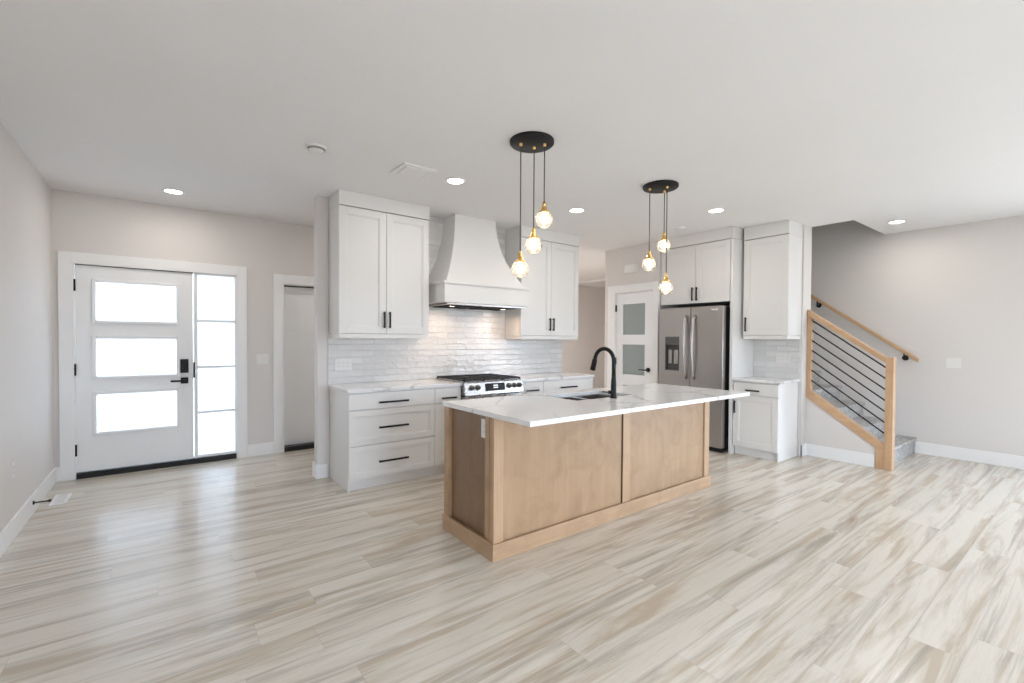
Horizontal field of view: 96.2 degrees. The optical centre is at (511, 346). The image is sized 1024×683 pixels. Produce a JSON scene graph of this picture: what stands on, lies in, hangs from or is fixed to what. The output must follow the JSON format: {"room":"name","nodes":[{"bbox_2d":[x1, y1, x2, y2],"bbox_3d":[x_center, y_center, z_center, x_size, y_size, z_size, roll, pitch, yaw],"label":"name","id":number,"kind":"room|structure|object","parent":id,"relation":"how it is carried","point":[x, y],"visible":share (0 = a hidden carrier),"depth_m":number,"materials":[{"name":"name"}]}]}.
{"room":"open-plan kitchen","nodes":[
{"label":"open-plan kitchen","id":0,"kind":"room"},
{"bbox_2d":[0,122,53,531],"bbox_3d":[-1.430,-0.016,0.397,0.150,2.740,9.960,0,1,-37],"label":"wall","id":1,"kind":"structure","parent":0,"point":[26,309],"depth_m":3.40,"materials":[{"name":"beige paint"}]},
{"bbox_2d":[11,461,14,479],"bbox_3d":[-3.390,0.836,3.121,0.009,0.115,0.070,0,1,-37],"label":"electrical outlet","id":2,"kind":"object","parent":1,"relation":"attached to","point":[12,462],"visible":1,"depth_m":3.11,"materials":[{"name":"white plastic"}]},
{"bbox_2d":[0,467,56,557],"bbox_3d":[-1.387,1.283,0.489,0.016,0.140,9.610,0,1,-37],"label":"baseboard","id":3,"kind":"structure","parent":1,"relation":"attached to","point":[14,526],"depth_m":3.33,"materials":[{"name":"white paint"}]},
{"bbox_2d":[33,499,51,504],"bbox_3d":[-3.651,1.202,3.571,0.102,0.032,0.032,0,1,-37],"label":"door stop","id":4,"kind":"object","parent":1,"relation":"attached to","point":[48,500],"visible":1,"depth_m":3.57,"materials":[{"name":"black metal"}]},
{"bbox_2d":[51,189,313,466],"bbox_3d":[-2.730,-0.112,5.566,4.025,2.740,0.150,0,1,-37],"label":"wall","id":5,"kind":"structure","parent":0,"point":[81,222],"depth_m":4.97,"materials":[{"name":"beige paint"}]},
{"bbox_2d":[58,251,247,481],"bbox_3d":[-3.665,0.180,4.813,1.542,2.170,0.188,0,1,-37],"label":"door","id":6,"kind":"structure","parent":5,"relation":"in","point":[153,352],"depth_m":4.74,"materials":[{"name":"white paint"}]},
{"bbox_2d":[56,442,273,481],"bbox_3d":[-3.546,1.195,4.870,1.837,0.140,0.016,0,1,-37],"label":"baseboard","id":7,"kind":"structure","parent":5,"relation":"attached to","point":[267,448],"depth_m":5.32,"materials":[{"name":"white paint"}]},
{"bbox_2d":[257,354,267,363],"bbox_3d":[-2.901,0.141,5.341,0.118,0.118,0.009,0,1,-37],"label":"light switch","id":8,"kind":"object","parent":5,"relation":"attached to","point":[261,358],"visible":1,"depth_m":5.34,"materials":[{"name":"white plastic"}]},
{"bbox_2d":[273,274,313,453],"bbox_3d":[-2.415,0.197,5.793,1.092,2.120,0.158,0,1,-37],"label":"door","id":9,"kind":"structure","parent":5,"relation":"in","point":[293,295],"depth_m":5.62,"materials":[{"name":"white paint"}]},
{"bbox_2d":[314,196,554,476],"bbox_3d":[-0.630,-0.097,5.470,3.235,2.740,0.120,0,1,-37],"label":"wall","id":10,"kind":"structure","parent":0,"point":[321,204],"depth_m":4.48,"materials":[{"name":"beige paint"}]},
{"bbox_2d":[312,462,327,478],"bbox_3d":[-1.897,1.211,4.537,0.107,0.140,0.152,0,1,-37],"label":"baseboard","id":11,"kind":"structure","parent":10,"relation":"attached to","point":[319,471],"depth_m":4.48,"materials":[{"name":"white paint"}]},
{"bbox_2d":[329,189,429,338],"bbox_3d":[-1.316,-0.771,4.624,0.918,1.369,0.351,0,1,-37],"label":"upper cabinet","id":12,"kind":"object","parent":10,"relation":"attached to","point":[379,246],"visible":1,"depth_m":4.47,"materials":[{"name":"white paint"}]},
{"bbox_2d":[328,216,561,383],"bbox_3d":[-0.552,-0.552,5.436,3.130,1.823,0.010,0,1,-37],"label":"tile backsplash","id":13,"kind":"structure","parent":10,"relation":"attached to","point":[459,341],"depth_m":5.28,"materials":[{"name":"white tile"}]},
{"bbox_2d":[335,359,351,370],"bbox_3d":[-1.681,0.177,4.583,0.165,0.115,0.009,0,1,-37],"label":"electrical outlet","id":14,"kind":"object","parent":13,"relation":"attached to","point":[340,364],"visible":1,"depth_m":4.58,"materials":[{"name":"white plastic"}]},
{"bbox_2d":[429,214,529,310],"bbox_3d":[-0.402,-0.948,5.191,1.116,1.023,0.546,0,1,-37],"label":"range hood","id":15,"kind":"object","parent":10,"relation":"attached to","point":[470,270],"visible":0.92,"depth_m":5.06,"materials":[{"name":"white paint"}]},
{"bbox_2d":[505,225,578,338],"bbox_3d":[0.412,-0.783,5.934,0.975,1.369,0.351,0,1,-37],"label":"upper cabinet","id":16,"kind":"object","parent":10,"relation":"attached to","point":[552,278],"visible":0.96,"depth_m":5.78,"materials":[{"name":"white paint"}]},
{"bbox_2d":[0,0,1023,281],"bbox_3d":[2.202,-1.581,4.365,10.800,0.300,11.950,0,1,-37],"label":"ceiling","id":17,"kind":"structure","parent":0,"point":[812,113],"depth_m":2.69,"materials":[{"name":"paint"}]},
{"bbox_2d":[162,188,184,193],"bbox_3d":[-3.178,-1.459,4.311,0.176,0.009,0.176,0,1,-37],"label":"recessed light","id":18,"kind":"object","parent":17,"relation":"in","point":[168,190],"visible":1,"depth_m":4.31,"materials":[{"name":"white plastic"}]},
{"bbox_2d":[306,143,326,153],"bbox_3d":[-1.405,-1.418,3.297,0.140,0.034,0.140,0,1,-37],"label":"smoke detector","id":19,"kind":"object","parent":17,"relation":"attached to","point":[316,148],"visible":1,"depth_m":3.26,"materials":[{"name":"white plastic"}]},
{"bbox_2d":[390,162,436,180],"bbox_3d":[-0.805,-1.431,3.758,0.282,0.016,0.280,0,1,-37],"label":"ceiling vent","id":20,"kind":"object","parent":17,"relation":"in","point":[409,170],"visible":1,"depth_m":3.73,"materials":[{"name":"metal"}]},
{"bbox_2d":[445,177,465,183],"bbox_3d":[-0.490,-1.436,3.978,0.176,0.009,0.176,0,1,-37],"label":"recessed light","id":21,"kind":"object","parent":17,"relation":"in","point":[452,180],"visible":1,"depth_m":3.96,"materials":[{"name":"white plastic"}]},
{"bbox_2d":[510,131,553,277],"bbox_3d":[0.135,-0.948,3.182,0.304,0.948,0.304,0,1,-37],"label":"cluster","id":22,"kind":"object","parent":17,"relation":"hanging from","point":[534,142],"visible":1,"depth_m":3.16,"materials":[{"name":"black metal"}]},
{"bbox_2d":[568,208,584,212],"bbox_3d":[0.684,-1.444,4.862,0.176,0.009,0.176,0,1,-37],"label":"recessed light","id":23,"kind":"object","parent":17,"relation":"in","point":[573,210],"visible":1,"depth_m":4.86,"materials":[{"name":"white plastic"}]},
{"bbox_2d":[642,180,678,294],"bbox_3d":[1.315,-0.945,4.083,0.304,0.970,0.304,0,1,-37],"label":"cluster","id":24,"kind":"object","parent":17,"relation":"hanging from","point":[659,186],"visible":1,"depth_m":4.07,"materials":[{"name":"black metal"}]},
{"bbox_2d":[674,227,685,230],"bbox_3d":[2.047,-1.442,5.613,0.136,0.022,0.136,0,1,-37],"label":"detector","id":25,"kind":"object","parent":17,"relation":"attached to","point":[675,228],"visible":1,"depth_m":5.58,"materials":[{"name":"white plastic"}]},
{"bbox_2d":[707,208,724,212],"bbox_3d":[2.147,-1.435,4.835,0.176,0.009,0.176,0,1,-37],"label":"recessed light","id":26,"kind":"object","parent":17,"relation":"in","point":[714,210],"visible":1,"depth_m":4.83,"materials":[{"name":"white plastic"}]},
{"bbox_2d":[887,220,906,223],"bbox_3d":[4.395,-1.428,5.247,0.176,0.009,0.176,0,1,-37],"label":"recessed light","id":27,"kind":"object","parent":17,"relation":"in","point":[893,221],"visible":1,"depth_m":5.22,"materials":[{"name":"white plastic"}]},
{"bbox_2d":[0,448,1023,682],"bbox_3d":[2.098,1.368,4.445,11.100,0.120,12.100,0,1,-37],"label":"floor","id":28,"kind":"structure","parent":0,"point":[254,569],"depth_m":2.56,"materials":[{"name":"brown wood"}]},
{"bbox_2d":[48,493,71,505],"bbox_3d":[-3.791,1.279,3.862,0.106,0.005,0.310,0,1,-37],"label":"floor vent","id":29,"kind":"object","parent":28,"relation":"in","point":[68,495],"visible":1,"depth_m":3.85,"materials":[{"name":"white metal"}]},
{"bbox_2d":[330,388,434,492],"bbox_3d":[-1.269,0.843,4.525,0.845,0.885,0.621,0,1,-37],"label":"base cabinet","id":30,"kind":"object","parent":28,"relation":"on","point":[377,438],"visible":1,"depth_m":4.29,"materials":[{"name":"white paint"}]},
{"bbox_2d":[328,379,461,392],"bbox_3d":[-1.157,0.384,4.616,1.163,0.030,0.596,0,1,-37],"label":"countertop","id":31,"kind":"structure","parent":30,"relation":"on","point":[424,383],"depth_m":4.47,"materials":[{"name":"white stone"}]},
{"bbox_2d":[432,386,460,474],"bbox_3d":[-0.813,0.840,4.871,0.300,0.885,0.621,0,1,-37],"label":"base cabinet","id":32,"kind":"object","parent":28,"relation":"on","point":[453,393],"visible":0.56,"depth_m":4.61,"materials":[{"name":"white paint"}]},
{"bbox_2d":[436,373,523,399],"bbox_3d":[-0.359,0.776,5.166,0.764,0.888,0.681,0,1,-37],"label":"gas range","id":33,"kind":"object","parent":28,"relation":"on","point":[474,386],"visible":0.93,"depth_m":4.95,"materials":[{"name":"silver metal"}]},
{"bbox_2d":[436,378,521,382],"bbox_3d":[-0.375,0.360,5.183,0.764,0.008,0.620,0,1,-37],"label":"cooktop","id":34,"kind":"object","parent":33,"relation":"in","point":[461,380],"depth_m":4.94,"materials":[{"name":"silver metal"}]},
{"bbox_2d":[521,381,542,394],"bbox_3d":[0.061,0.834,5.534,0.345,0.885,0.621,0,1,-37],"label":"base cabinet","id":35,"kind":"object","parent":28,"relation":"on","point":[531,387],"visible":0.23,"depth_m":5.31,"materials":[{"name":"white paint"}]},
{"bbox_2d":[543,377,592,392],"bbox_3d":[0.537,0.831,5.894,0.848,0.885,0.621,0,1,-37],"label":"base cabinet","id":36,"kind":"object","parent":28,"relation":"on","point":[576,383],"visible":0.1,"depth_m":5.64,"materials":[{"name":"white paint"}]},
{"bbox_2d":[510,372,594,381],"bbox_3d":[0.402,0.374,5.798,1.218,0.030,0.596,0,1,-37],"label":"countertop","id":37,"kind":"structure","parent":36,"relation":"on","point":[557,375],"depth_m":5.74,"materials":[{"name":"white stone"}]},
{"bbox_2d":[442,394,710,562],"bbox_3d":[0.668,0.867,3.833,2.491,0.884,0.695,0,1,-37],"label":"kitchen island","id":38,"kind":"object","parent":28,"relation":"on","point":[515,489],"visible":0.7,"depth_m":3.25,"materials":[{"name":"brown wood"}]},
{"bbox_2d":[481,419,484,437],"bbox_3d":[-0.174,0.524,2.938,0.009,0.120,0.080,0,1,-37],"label":"electrical outlet","id":39,"kind":"object","parent":38,"relation":"attached to","point":[482,420],"visible":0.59,"depth_m":2.95,"materials":[{"name":"white plastic"}]},
{"bbox_2d":[443,383,749,426],"bbox_3d":[0.794,0.412,3.683,2.498,0.030,0.995,0,1,-37],"label":"island countertop","id":40,"kind":"structure","parent":38,"relation":"on","point":[537,409],"depth_m":3.29,"materials":[{"name":"white stone"}]},
{"bbox_2d":[563,394,616,400],"bbox_3d":[0.629,0.518,3.764,0.653,0.184,0.380,0,1,-37],"label":"undermount sink","id":41,"kind":"object","parent":40,"relation":"in","point":[594,396],"visible":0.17,"depth_m":4.01,"materials":[{"name":"silver metal"}]},
{"bbox_2d":[590,347,616,397],"bbox_3d":[0.693,0.198,3.642,0.143,0.398,0.269,0,1,-37],"label":"kitchen faucet","id":42,"kind":"object","parent":40,"relation":"on","point":[612,391],"visible":1,"depth_m":3.57,"materials":[{"name":"black metal"}]},
{"bbox_2d":[659,305,729,452],"bbox_3d":[2.469,0.385,6.053,0.716,1.785,0.912,0,1,-37],"label":"refrigerator","id":43,"kind":"object","parent":28,"relation":"on","point":[694,342],"visible":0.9,"depth_m":5.74,"materials":[{"name":"silver metal"}]},
{"bbox_2d":[728,226,753,453],"bbox_3d":[2.857,-0.079,5.707,0.566,2.739,0.034,0,1,-37],"label":"refrigerator surround","id":44,"kind":"object","parent":28,"relation":"on","point":[741,356],"visible":0.52,"depth_m":5.59,"materials":[{"name":"white paint"}]},
{"bbox_2d":[733,381,797,461],"bbox_3d":[3.020,0.853,5.501,0.546,0.885,0.513,0,1,-37],"label":"base cabinet","id":45,"kind":"object","parent":28,"relation":"on","point":[764,421],"visible":0.92,"depth_m":5.33,"materials":[{"name":"white paint"}]},
{"bbox_2d":[732,376,799,383],"bbox_3d":[3.034,0.396,5.489,0.533,0.030,0.544,0,1,-37],"label":"countertop","id":46,"kind":"structure","parent":45,"relation":"on","point":[770,380],"depth_m":5.38,"materials":[{"name":"white stone"}]},
{"bbox_2d":[806,310,895,470],"bbox_3d":[3.800,0.433,5.192,0.095,1.744,0.828,0,1,-37],"label":"stair railing","id":47,"kind":"object","parent":28,"relation":"on","point":[884,452],"visible":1,"depth_m":5.07,"materials":[{"name":"brown wood"}]},
{"bbox_2d":[812,370,916,462],"bbox_3d":[3.572,0.141,6.558,1.143,2.280,3.180,0,1,-37],"label":"staircase","id":48,"kind":"structure","parent":28,"relation":"on","point":[904,445],"depth_m":5.74,"materials":[{"name":"grey carpet"}]},
{"bbox_2d":[562,285,604,387],"bbox_3d":[0.770,-0.176,10.653,5.500,2.740,0.150,0,1,-37],"label":"wall","id":49,"kind":"structure","parent":0,"point":[577,354],"depth_m":11.41,"materials":[{"name":"beige paint"}]},
{"bbox_2d":[578,278,604,287],"bbox_3d":[3.120,-1.503,10.397,1.850,0.050,3.050,0,1,-37],"label":"trim","id":50,"kind":"structure","parent":49,"relation":"attached to","point":[600,283],"depth_m":10.81,"materials":[{"name":"paint"}]},
{"bbox_2d":[604,241,663,386],"bbox_3d":[1.775,-0.104,6.753,0.110,2.740,0.980,0,1,-37],"label":"wall","id":51,"kind":"structure","parent":0,"point":[616,259],"depth_m":6.74,"materials":[{"name":"beige paint"}]},
{"bbox_2d":[624,264,636,273],"bbox_3d":[1.725,-1.136,6.681,0.047,0.125,0.200,0,1,-37],"label":"door chime","id":52,"kind":"object","parent":51,"relation":"attached to","point":[631,268],"visible":1,"depth_m":6.66,"materials":[{"name":"white plastic"}]},
{"bbox_2d":[607,281,658,386],"bbox_3d":[1.770,0.177,6.713,0.170,2.180,0.903,0,1,-37],"label":"door","id":53,"kind":"structure","parent":51,"relation":"in","point":[633,309],"depth_m":6.68,"materials":[{"name":"white paint"}]},
{"bbox_2d":[664,306,682,308],"bbox_3d":[2.274,-0.098,6.567,0.460,2.740,0.080,0,1,-37],"label":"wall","id":54,"kind":"structure","parent":0,"point":[665,307],"depth_m":6.47,"materials":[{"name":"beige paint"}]},
{"bbox_2d":[683,224,811,455],"bbox_3d":[2.907,-1.419,6.284,0.220,5.400,2.890,0,1,-37],"label":"wall","id":55,"kind":"structure","parent":0,"point":[807,230],"depth_m":5.46,"materials":[{"name":"beige paint"}]},
{"bbox_2d":[661,227,730,306],"bbox_3d":[2.551,-1.010,6.087,0.586,0.894,0.972,0,1,-37],"label":"upper cabinet","id":56,"kind":"object","parent":55,"relation":"attached to","point":[698,264],"visible":0.84,"depth_m":5.88,"materials":[{"name":"white paint"}]},
{"bbox_2d":[743,220,802,338],"bbox_3d":[3.111,-0.769,5.507,0.396,1.349,0.507,0,1,-37],"label":"upper cabinet","id":57,"kind":"object","parent":55,"relation":"attached to","point":[772,298],"visible":1,"depth_m":5.37,"materials":[{"name":"white paint"}]},
{"bbox_2d":[753,339,800,378],"bbox_3d":[3.252,0.138,5.651,0.011,0.483,0.541,0,1,-37],"label":"tile backsplash","id":58,"kind":"structure","parent":55,"relation":"attached to","point":[765,350],"depth_m":5.65,"materials":[{"name":"white tile"}]},
{"bbox_2d":[776,353,790,362],"bbox_3d":[3.296,0.136,5.577,0.009,0.120,0.165,0,1,-37],"label":"electrical outlet","id":59,"kind":"object","parent":58,"relation":"attached to","point":[780,357],"visible":1,"depth_m":5.57,"materials":[{"name":"white plastic"}]},
{"bbox_2d":[799,443,806,456],"bbox_3d":[3.505,1.228,5.505,0.236,0.140,0.028,0,1,-37],"label":"baseboard","id":60,"kind":"structure","parent":55,"relation":"attached to","point":[802,448],"depth_m":5.44,"materials":[{"name":"white paint"}]},
{"bbox_2d":[806,397,874,454],"bbox_3d":[3.774,0.919,5.254,0.059,0.770,0.720,0,1,-37],"label":"wall","id":61,"kind":"structure","parent":0,"point":[822,429],"depth_m":5.33,"materials":[{"name":"beige paint"}]},
{"bbox_2d":[806,444,874,467],"bbox_3d":[3.733,1.234,5.246,0.016,0.140,0.662,0,1,-37],"label":"baseboard","id":62,"kind":"structure","parent":61,"relation":"attached to","point":[864,459],"depth_m":5.22,"materials":[{"name":"white paint"}]},
{"bbox_2d":[811,215,1023,455],"bbox_3d":[5.647,-1.378,4.879,0.150,5.400,8.600,0,1,-37],"label":"wall","id":63,"kind":"structure","parent":0,"point":[937,294],"depth_m":5.51,"materials":[{"name":"beige paint"}]},
{"bbox_2d":[811,294,918,361],"bbox_3d":[4.110,-0.904,6.708,0.094,2.137,2.845,0,1,-37],"label":"stair handrail","id":64,"kind":"object","parent":63,"relation":"attached to","point":[906,354],"visible":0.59,"depth_m":5.97,"materials":[{"name":"brown wood"}]},
{"bbox_2d":[946,358,960,367],"bbox_3d":[5.175,0.189,5.384,0.009,0.118,0.128,0,1,-37],"label":"light switch","id":65,"kind":"object","parent":63,"relation":"attached to","point":[950,362],"visible":1,"depth_m":5.38,"materials":[{"name":"white plastic"}]},
{"bbox_2d":[915,441,1023,469],"bbox_3d":[5.507,1.250,4.949,0.016,0.140,1.790,0,1,-37],"label":"baseboard","id":66,"kind":"structure","parent":63,"relation":"attached to","point":[999,459],"depth_m":5.26,"materials":[{"name":"white paint"}]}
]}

